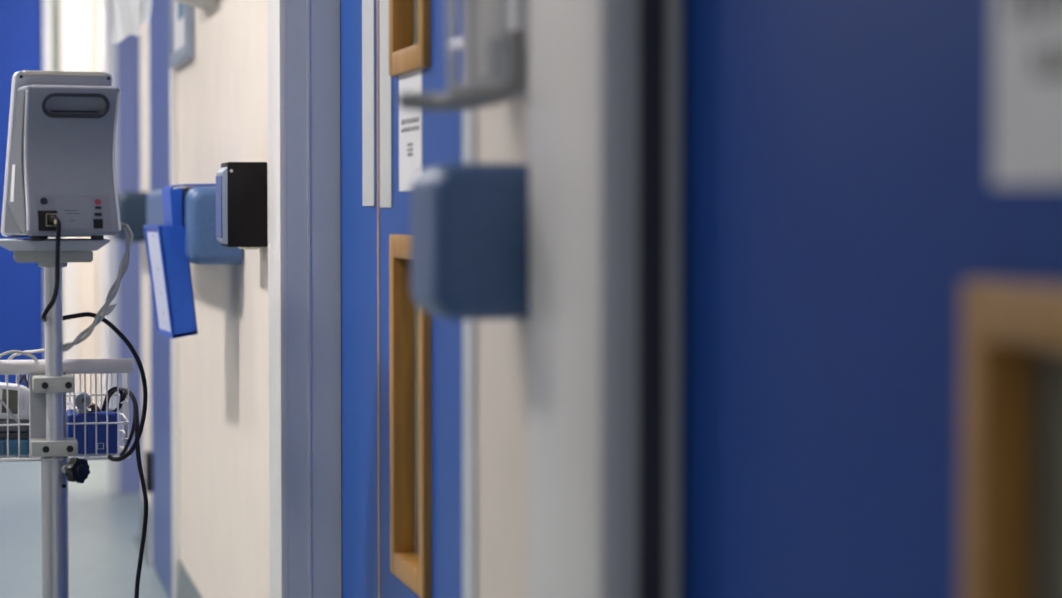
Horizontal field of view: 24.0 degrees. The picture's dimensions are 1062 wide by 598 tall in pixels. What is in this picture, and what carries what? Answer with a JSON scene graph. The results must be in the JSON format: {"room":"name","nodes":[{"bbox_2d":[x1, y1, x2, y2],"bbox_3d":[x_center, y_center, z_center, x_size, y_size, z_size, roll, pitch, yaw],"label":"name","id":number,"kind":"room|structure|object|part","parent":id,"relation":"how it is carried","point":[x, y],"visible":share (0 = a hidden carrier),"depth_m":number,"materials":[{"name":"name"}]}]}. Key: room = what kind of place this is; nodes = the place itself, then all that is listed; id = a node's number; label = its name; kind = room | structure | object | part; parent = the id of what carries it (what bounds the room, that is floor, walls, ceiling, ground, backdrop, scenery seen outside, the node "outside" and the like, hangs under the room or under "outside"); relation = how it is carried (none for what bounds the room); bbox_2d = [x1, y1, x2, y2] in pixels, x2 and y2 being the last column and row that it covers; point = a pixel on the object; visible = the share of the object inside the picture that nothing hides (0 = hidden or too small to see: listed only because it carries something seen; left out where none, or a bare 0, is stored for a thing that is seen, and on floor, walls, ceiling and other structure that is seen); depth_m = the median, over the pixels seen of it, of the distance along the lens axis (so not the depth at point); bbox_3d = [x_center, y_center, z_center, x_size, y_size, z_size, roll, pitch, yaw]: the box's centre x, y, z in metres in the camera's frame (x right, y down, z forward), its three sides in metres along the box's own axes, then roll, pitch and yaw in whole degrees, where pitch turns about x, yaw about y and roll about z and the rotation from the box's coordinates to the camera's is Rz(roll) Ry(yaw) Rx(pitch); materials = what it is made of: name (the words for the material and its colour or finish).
{"room":"hospital interior","nodes":[
{"label":"hospital interior","id":0,"kind":"room"},
{"bbox_2d":[0,460,168,597],"bbox_3d":[-0.780,0.897,4.884,4.800,0.060,13.000,0,2,-13],"label":"floor","id":1,"kind":"structure","parent":0,"point":[103,526],"depth_m":7.88,"materials":[{"name":"plastic"}]},
{"bbox_2d":[0,238,109,597],"bbox_3d":[-0.755,0.403,3.971,0.523,0.996,0.500,0,2,-13],"label":"stand","id":2,"kind":"object","parent":1,"relation":"on","point":[57,472],"visible":0.98,"depth_m":3.93,"materials":[{"name":"metal"}]},
{"bbox_2d":[0,238,109,262],"bbox_3d":[-0.761,-0.077,3.954,0.179,0.035,0.170,0,2,-13],"label":"tray","id":3,"kind":"object","parent":2,"relation":"on","point":[25,250],"depth_m":3.88,"materials":[{"name":"plastic"}]},
{"bbox_2d":[1,70,120,239],"bbox_3d":[-0.740,-0.225,3.932,0.153,0.262,0.206,-1,2,-23],"label":"monitor","id":4,"kind":"object","parent":2,"relation":"on","point":[61,141],"visible":1,"depth_m":3.86,"materials":[{"name":"grey plastic"}]},
{"bbox_3d":[-0.801,-0.214,3.892,0.004,0.217,0.159,-1,2,-23],"label":"panel","id":5,"kind":"part","parent":4,"relation":"part of","materials":[{"name":"grey plastic"}]},
{"bbox_3d":[-0.771,-0.212,3.828,0.006,0.215,0.034,-1,2,-18],"label":"edge trim","id":6,"kind":"part","parent":4,"relation":"part of","materials":[{"name":"white plastic"}]},
{"bbox_3d":[-0.705,-0.133,3.850,0.115,0.054,0.018,-1,2,-23],"label":"panel","id":7,"kind":"part","parent":4,"relation":"part of","materials":[{"name":"grey plastic"}]},
{"bbox_3d":[-0.705,-0.133,3.850,0.055,0.049,0.017,-1,2,-23],"label":"rating plate","id":8,"kind":"part","parent":4,"relation":"part of","materials":[{"name":"grey plastic"}]},
{"bbox_2d":[41,215,147,461],"bbox_3d":[-0.717,0.065,3.920,0.129,0.394,0.202,1,3,33],"label":"power cord","id":9,"kind":"object","parent":4,"relation":"attached to","point":[52,219],"visible":0.98,"depth_m":3.96,"materials":[{"name":"black plastic"}]},
{"bbox_2d":[95,199,100,204],"bbox_3d":[-0.670,-0.150,3.867,0.010,0.010,0.005,-1,2,-23],"label":"socket","id":10,"kind":"object","parent":4,"relation":"attached to","point":[97,201],"depth_m":3.87,"materials":[{"name":"red plastic"}]},
{"bbox_2d":[63,222,133,351],"bbox_3d":[-0.690,-0.018,3.949,0.125,0.207,0.046,0,2,-7],"label":"hose","id":11,"kind":"object","parent":4,"relation":"hanging from","point":[106,308],"visible":0.97,"depth_m":3.94,"materials":[{"name":"grey plastic"}]},
{"bbox_3d":[-0.644,-0.214,3.881,0.007,0.215,0.034,-1,2,-23],"label":"edge trim","id":12,"kind":"part","parent":4,"relation":"part of","materials":[{"name":"grey plastic"}]},
{"bbox_2d":[0,358,133,461],"bbox_3d":[-0.783,0.175,4.040,0.271,0.163,0.248,0,2,-13],"label":"wire basket","id":13,"kind":"object","parent":2,"relation":"attached to","point":[39,385],"visible":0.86,"depth_m":3.97,"materials":[{"name":"white metal"}]},
{"bbox_2d":[0,438,28,455],"bbox_3d":[-0.852,0.236,4.053,0.077,0.026,0.104,0,2,-13],"label":"pack","id":14,"kind":"object","parent":13,"relation":"in","point":[13,443],"visible":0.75,"depth_m":4.01},
{"bbox_2d":[0,431,28,438],"bbox_3d":[-0.849,0.218,4.055,0.082,0.010,0.100,0,2,-13],"label":"pouch","id":15,"kind":"object","parent":14,"relation":"on","point":[3,435],"visible":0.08,"depth_m":4.01,"materials":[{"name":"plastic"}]},
{"bbox_2d":[0,375,28,431],"bbox_3d":[-0.847,0.168,4.035,0.078,0.092,0.061,0,2,-13],"label":"meter","id":16,"kind":"object","parent":15,"relation":"on","point":[12,388],"visible":0.88,"depth_m":4.02,"materials":[{"name":"white plastic"}]},
{"bbox_2d":[0,350,36,359],"bbox_3d":[-0.809,0.100,3.973,0.086,0.042,0.060,-2,3,-37],"label":"lead","id":17,"kind":"object","parent":13,"relation":"on","point":[33,357],"visible":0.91,"depth_m":3.94,"materials":[{"name":"grey plastic"}]},
{"bbox_2d":[7,349,44,359],"bbox_3d":[-0.798,0.091,3.986,0.102,0.033,0.016,1,2,21],"label":"lead","id":18,"kind":"object","parent":13,"relation":"on","point":[37,350],"visible":0.51,"depth_m":3.98,"materials":[{"name":"grey plastic"}]},
{"bbox_3d":[-0.768,0.180,3.978,0.056,0.129,0.010,0,2,-13],"label":"mounting plate","id":19,"kind":"part","parent":13,"relation":"part of","materials":[{"name":"grey metal"}]},
{"bbox_2d":[66,392,117,453],"bbox_3d":[-0.716,0.199,4.077,0.080,0.100,0.096,0,2,-13],"label":"carton","id":20,"kind":"object","parent":13,"relation":"in","point":[112,415],"depth_m":4.03,"materials":[{"name":"blue cardboard"}]},
{"bbox_2d":[66,401,90,410],"bbox_3d":[-0.739,0.175,4.073,0.041,0.020,0.060,0,2,-13],"label":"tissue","id":21,"kind":"object","parent":20,"relation":"on","point":[68,403],"visible":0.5,"depth_m":4.05,"materials":[{"name":"paper"}]},
{"bbox_3d":[-0.725,0.178,4.038,0.021,0.012,0.021,0,2,-13],"label":"stem","id":22,"kind":"part","parent":20,"relation":"part of","materials":[{"name":"grey plastic"}]},
{"bbox_3d":[-0.725,0.167,4.037,0.027,0.034,0.021,0,2,-13],"label":"probe cap","id":23,"kind":"part","parent":20,"relation":"part of","materials":[{"name":"grey plastic"}]},
{"bbox_2d":[88,402,100,411],"bbox_3d":[-0.714,0.177,4.079,0.026,0.015,0.040,0,2,-13],"label":"pouch","id":24,"kind":"object","parent":20,"relation":"on","point":[92,405],"visible":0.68,"depth_m":4.06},
{"bbox_2d":[101,387,147,597],"bbox_3d":[-0.573,0.531,3.985,0.330,0.771,0.082,1,3,33],"label":"lead","id":25,"kind":"object","parent":13,"relation":"hanging from","point":[135,424],"visible":0.94,"depth_m":3.98,"materials":[{"name":"black rubber"}]},
{"bbox_3d":[-0.560,0.534,3.976,0.299,0.767,0.079,1,3,32],"label":"hanging cord","id":26,"kind":"part","parent":25,"relation":"part of","materials":[{"name":"black rubber"}]},
{"bbox_3d":[-0.710,0.269,3.916,0.019,0.042,0.042,2,3,39],"label":"knob","id":27,"kind":"part","parent":2,"relation":"part of","materials":[{"name":"black plastic"}]},
{"bbox_2d":[75,0,99,407],"bbox_3d":[-2.192,-0.618,11.125,4.600,2.500,0.100,0,2,-13],"label":"wall","id":28,"kind":"structure","parent":0,"point":[86,10],"depth_m":11.14,"materials":[{"name":"beige paint"}]},
{"bbox_2d":[0,0,44,385],"bbox_3d":[-2.613,-0.386,10.947,0.950,2.032,0.077,0,2,-13],"label":"door","id":29,"kind":"structure","parent":28,"relation":"in","point":[22,285],"depth_m":11.03,"materials":[{"name":"blue metal"}]},
{"bbox_2d":[43,0,52,238],"bbox_3d":[-2.136,-0.416,11.068,0.035,2.100,0.049,0,2,-13],"label":"trim","id":30,"kind":"structure","parent":28,"relation":"attached to","point":[47,46],"depth_m":11.02,"materials":[{"name":"white paint"}]},
{"bbox_2d":[51,0,60,238],"bbox_3d":[-2.104,-0.417,11.083,0.035,2.100,0.034,0,2,-13],"label":"trim","id":31,"kind":"structure","parent":28,"relation":"attached to","point":[54,3],"depth_m":11.04,"materials":[{"name":"white paint"}]},
{"bbox_2d":[59,0,77,410],"bbox_3d":[-2.050,-0.427,11.082,0.070,2.120,0.059,0,2,-13],"label":"trim","id":32,"kind":"structure","parent":28,"relation":"attached to","point":[67,8],"depth_m":11.06,"materials":[{"name":"white paint"}]},
{"bbox_2d":[97,0,105,408],"bbox_3d":[-1.870,-0.429,11.137,0.112,2.120,0.029,0,2,-13],"label":"trim","id":33,"kind":"structure","parent":28,"relation":"attached to","point":[100,3],"depth_m":11.12,"materials":[{"name":"white paint"}]},
{"bbox_2d":[140,0,528,597],"bbox_3d":[0.673,-0.355,4.127,2.075,2.500,10.980,0,2,-13],"label":"wall","id":34,"kind":"structure","parent":0,"point":[223,89],"depth_m":4.95,"materials":[{"name":"beige paint"}]},
{"bbox_2d":[104,0,119,493],"bbox_3d":[-1.527,-0.352,9.106,0.043,2.120,0.120,0,2,-13],"label":"trim","id":35,"kind":"structure","parent":34,"relation":"attached to","point":[110,49],"depth_m":9.06,"materials":[{"name":"white paint"}]},
{"bbox_2d":[117,34,141,493],"bbox_3d":[-1.425,-0.321,9.072,0.155,2.060,0.046,0,2,-13],"label":"trim","id":36,"kind":"structure","parent":34,"relation":"attached to","point":[127,49],"depth_m":9.07,"materials":[{"name":"paint"}]},
{"bbox_2d":[111,192,147,241],"bbox_3d":[-1.205,-0.249,7.535,0.102,0.147,0.478,0,2,-13],"label":"rail","id":37,"kind":"object","parent":34,"relation":"attached to","point":[132,205],"visible":0.58,"depth_m":7.30,"materials":[{"name":"blue plastic"}]},
{"bbox_2d":[112,0,151,42],"bbox_3d":[-0.939,-1.022,6.125,0.186,0.797,0.450,0,2,-13],"label":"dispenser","id":38,"kind":"object","parent":34,"relation":"attached to","point":[129,15],"visible":1,"depth_m":6.09,"materials":[{"name":"white plastic"}]},
{"bbox_2d":[138,36,141,491],"bbox_3d":[-1.268,-0.296,8.486,0.044,2.037,1.198,0,2,-13],"label":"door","id":39,"kind":"structure","parent":34,"relation":"in","point":[138,36],"depth_m":9.04,"materials":[{"name":"paint"}]},
{"bbox_2d":[139,35,142,496],"bbox_3d":[-1.154,-0.276,7.878,0.150,2.060,0.031,0,2,-13],"label":"trim","id":40,"kind":"structure","parent":34,"relation":"attached to","point":[139,35],"depth_m":7.86,"materials":[{"name":"paint"}]},
{"bbox_2d":[133,497,150,565],"bbox_3d":[-1.170,0.701,7.576,0.031,0.130,0.625,0,2,-13],"label":"baseboard","id":41,"kind":"structure","parent":34,"relation":"attached to","point":[137,539],"depth_m":7.57,"materials":[{"name":"plastic"}]},
{"bbox_2d":[147,20,152,567],"bbox_3d":[-1.094,-0.262,7.231,0.021,2.080,0.050,0,2,-13],"label":"trim","id":42,"kind":"structure","parent":34,"relation":"attached to","point":[148,20],"depth_m":7.23,"materials":[{"name":"white paint"}]},
{"bbox_2d":[145,0,171,597],"bbox_3d":[-1.015,-0.237,6.858,0.048,2.042,0.739,0,2,-13],"label":"door","id":43,"kind":"structure","parent":34,"relation":"in","point":[158,462],"depth_m":6.84,"materials":[{"name":"paint"}]},
{"bbox_2d":[169,67,179,597],"bbox_3d":[-0.923,-0.233,6.471,0.019,2.080,0.050,0,2,-13],"label":"trim","id":44,"kind":"structure","parent":34,"relation":"attached to","point":[173,73],"depth_m":6.47,"materials":[{"name":"white paint"}]},
{"bbox_2d":[169,0,194,68],"bbox_3d":[-0.863,-0.882,6.165,0.022,0.600,0.495,0,2,-13],"label":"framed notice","id":45,"kind":"object","parent":34,"relation":"attached to","point":[181,15],"visible":1,"depth_m":6.14,"materials":[{"name":"paper"}]},
{"bbox_2d":[177,560,201,597],"bbox_3d":[-0.708,0.778,5.520,0.031,0.130,2.012,0,2,-13],"label":"baseboard","id":46,"kind":"structure","parent":34,"relation":"attached to","point":[187,588],"depth_m":6.27,"materials":[{"name":"grey plastic"}]},
{"bbox_2d":[174,0,214,8],"bbox_3d":[-0.750,-0.822,5.482,0.101,0.340,0.420,0,2,-13],"label":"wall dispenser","id":47,"kind":"object","parent":34,"relation":"attached to","point":[202,4],"visible":1,"depth_m":5.61,"materials":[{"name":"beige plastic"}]},
{"bbox_2d":[147,186,242,264],"bbox_3d":[-0.745,-0.166,5.467,0.110,0.154,1.198,0,2,-13],"label":"rail","id":48,"kind":"object","parent":34,"relation":"attached to","point":[202,246],"visible":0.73,"depth_m":4.88,"materials":[{"name":"blue plastic"}]},
{"bbox_2d":[143,184,215,338],"bbox_3d":[-0.694,-0.079,5.069,0.166,0.307,0.235,0,2,-13],"label":"holder","id":49,"kind":"object","parent":48,"relation":"hanging from","point":[168,263],"visible":0.97,"depth_m":4.95,"materials":[{"name":"blue plastic"}]},
{"bbox_2d":[216,162,267,249],"bbox_3d":[-0.529,-0.170,4.565,0.083,0.158,0.124,0,2,-13],"label":"wall box","id":50,"kind":"object","parent":34,"relation":"attached to","point":[241,187],"visible":1,"depth_m":4.51,"materials":[{"name":"black plastic"}]},
{"bbox_3d":[-0.568,-0.168,4.557,0.003,0.113,0.102,0,2,-13],"label":"blue panel","id":51,"kind":"part","parent":50,"relation":"part of","materials":[{"name":"blue plastic"}]},
{"bbox_3d":[-0.563,-0.170,4.559,0.009,0.141,0.120,0,2,-13],"label":"plate","id":52,"kind":"part","parent":50,"relation":"part of","materials":[{"name":"grey plastic"}]},
{"bbox_2d":[267,0,288,597],"bbox_3d":[-0.435,-0.172,4.303,0.016,2.120,0.168,0,2,-13],"label":"trim","id":53,"kind":"structure","parent":34,"relation":"attached to","point":[277,9],"depth_m":4.25,"materials":[{"name":"white paint"}]},
{"bbox_2d":[306,0,311,597],"bbox_3d":[-0.376,-0.139,4.231,0.006,2.060,0.005,0,2,-13],"label":"trim","id":54,"kind":"structure","parent":34,"relation":"attached to","point":[307,1],"depth_m":4.23,"materials":[{"name":"paint"}]},
{"bbox_2d":[287,0,340,597],"bbox_3d":[-0.344,-0.140,4.241,0.163,2.060,0.046,0,2,-13],"label":"trim","id":55,"kind":"structure","parent":34,"relation":"attached to","point":[324,14],"depth_m":4.24,"materials":[{"name":"blue paint"}]},
{"bbox_2d":[340,0,378,597],"bbox_3d":[-0.259,-0.129,4.044,0.047,2.037,0.410,0,2,-13],"label":"door","id":56,"kind":"structure","parent":34,"relation":"in","point":[358,18],"depth_m":4.04,"materials":[{"name":"blue wood"}]},
{"bbox_3d":[-0.254,-0.496,3.910,0.003,0.702,0.115,0,2,-13],"label":"push plate","id":57,"kind":"part","parent":56,"relation":"part of","materials":[{"name":"metal"}]},
{"bbox_2d":[377,0,462,597],"bbox_3d":[-0.088,-0.100,3.291,0.068,2.037,1.135,0,2,-13],"label":"door","id":58,"kind":"structure","parent":34,"relation":"in","point":[420,353],"depth_m":3.59,"materials":[{"name":"blue wood"}]},
{"bbox_3d":[-0.218,-0.489,3.748,0.003,0.704,0.104,0,2,-13],"label":"push plate","id":59,"kind":"part","parent":58,"relation":"part of","materials":[{"name":"metal"}]},
{"bbox_3d":[-0.145,-0.643,3.525,0.068,0.644,0.279,0,2,-13],"label":"vision frame","id":60,"kind":"part","parent":58,"relation":"part of","materials":[{"name":"brown wood"}]},
{"bbox_3d":[-0.145,0.159,3.555,0.068,0.499,0.279,0,2,-13],"label":"vision frame","id":61,"kind":"part","parent":58,"relation":"part of","materials":[{"name":"brown wood"}]},
{"bbox_2d":[399,69,422,190],"bbox_3d":[-0.172,-0.242,3.554,0.002,0.176,0.188,0,2,-13],"label":"notice","id":62,"kind":"object","parent":58,"relation":"attached to","point":[410,121],"visible":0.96,"depth_m":3.56,"materials":[{"name":"paper"}]},
{"bbox_3d":[-0.145,-0.643,3.525,0.008,0.584,0.219,0,2,-13],"label":"glass","id":63,"kind":"part","parent":58,"relation":"part of","materials":[{"name":"glass"}]},
{"bbox_3d":[-0.145,0.159,3.555,0.008,0.439,0.219,0,2,-13],"label":"glass","id":64,"kind":"part","parent":58,"relation":"part of","materials":[{"name":"glass"}]},
{"bbox_2d":[398,0,527,111],"bbox_3d":[-0.070,-0.372,2.432,0.118,0.378,0.111,0,2,-13],"label":"dispenser","id":65,"kind":"object","parent":34,"relation":"attached to","point":[494,41],"visible":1,"depth_m":2.41,"materials":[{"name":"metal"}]},
{"bbox_2d":[471,0,505,79],"bbox_3d":[-0.045,-0.367,2.437,0.042,0.306,0.042,0,2,-13],"label":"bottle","id":66,"kind":"object","parent":65,"relation":"on","point":[488,17],"depth_m":2.42,"materials":[{"name":"white plastic"}]},
{"bbox_3d":[-0.015,-0.380,2.444,0.004,0.364,0.100,0,2,-13],"label":"plate","id":67,"kind":"part","parent":65,"relation":"part of","materials":[{"name":"metal"}]},
{"bbox_2d":[410,163,528,319],"bbox_3d":[-0.054,-0.056,2.398,0.106,0.147,0.153,0,2,-13],"label":"rail","id":68,"kind":"object","parent":34,"relation":"attached to","point":[469,222],"visible":0.94,"depth_m":2.33,"materials":[{"name":"blue plastic"}]},
{"bbox_2d":[462,47,476,597],"bbox_3d":[-0.065,-0.111,2.679,0.007,2.120,0.060,0,2,-13],"label":"trim","id":69,"kind":"structure","parent":34,"relation":"attached to","point":[469,117],"depth_m":2.67,"materials":[{"name":"grey paint"}]},
{"bbox_2d":[529,0,624,597],"bbox_3d":[0.038,-0.092,2.179,0.024,2.120,0.270,0,2,-13],"label":"trim","id":70,"kind":"structure","parent":34,"relation":"attached to","point":[577,47],"depth_m":2.13,"materials":[{"name":"grey paint"}]},
{"bbox_2d":[638,0,665,597],"bbox_3d":[0.099,-0.057,2.055,0.022,2.060,0.006,0,2,-13],"label":"trim","id":71,"kind":"structure","parent":34,"relation":"attached to","point":[652,13],"depth_m":2.05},
{"bbox_2d":[624,0,680,597],"bbox_3d":[0.143,-0.058,2.069,0.165,2.060,0.046,0,2,-13],"label":"trim","id":72,"kind":"structure","parent":34,"relation":"attached to","point":[673,7],"depth_m":2.06,"materials":[{"name":"grey metal"}]},
{"bbox_2d":[680,0,1061,597],"bbox_3d":[0.246,-0.037,1.608,0.068,2.037,0.927,0,2,-13],"label":"door","id":73,"kind":"structure","parent":34,"relation":"in","point":[871,324],"depth_m":1.65,"materials":[{"name":"blue wood"}]},
{"bbox_3d":[0.310,0.238,1.334,0.068,0.489,0.262,0,2,-13],"label":"vision frame","id":74,"kind":"part","parent":73,"relation":"part of","materials":[{"name":"brown wood"}]},
{"bbox_2d":[992,0,1061,185],"bbox_3d":[0.286,-0.153,1.320,0.002,0.184,0.210,0,2,-13],"label":"notice","id":75,"kind":"object","parent":73,"relation":"attached to","point":[1027,34],"visible":1,"depth_m":1.38,"materials":[{"name":"paper"}]},
{"bbox_3d":[0.310,0.238,1.334,0.008,0.429,0.202,0,2,-13],"label":"glass","id":76,"kind":"part","parent":73,"relation":"part of","materials":[{"name":"glass"}]}
]}

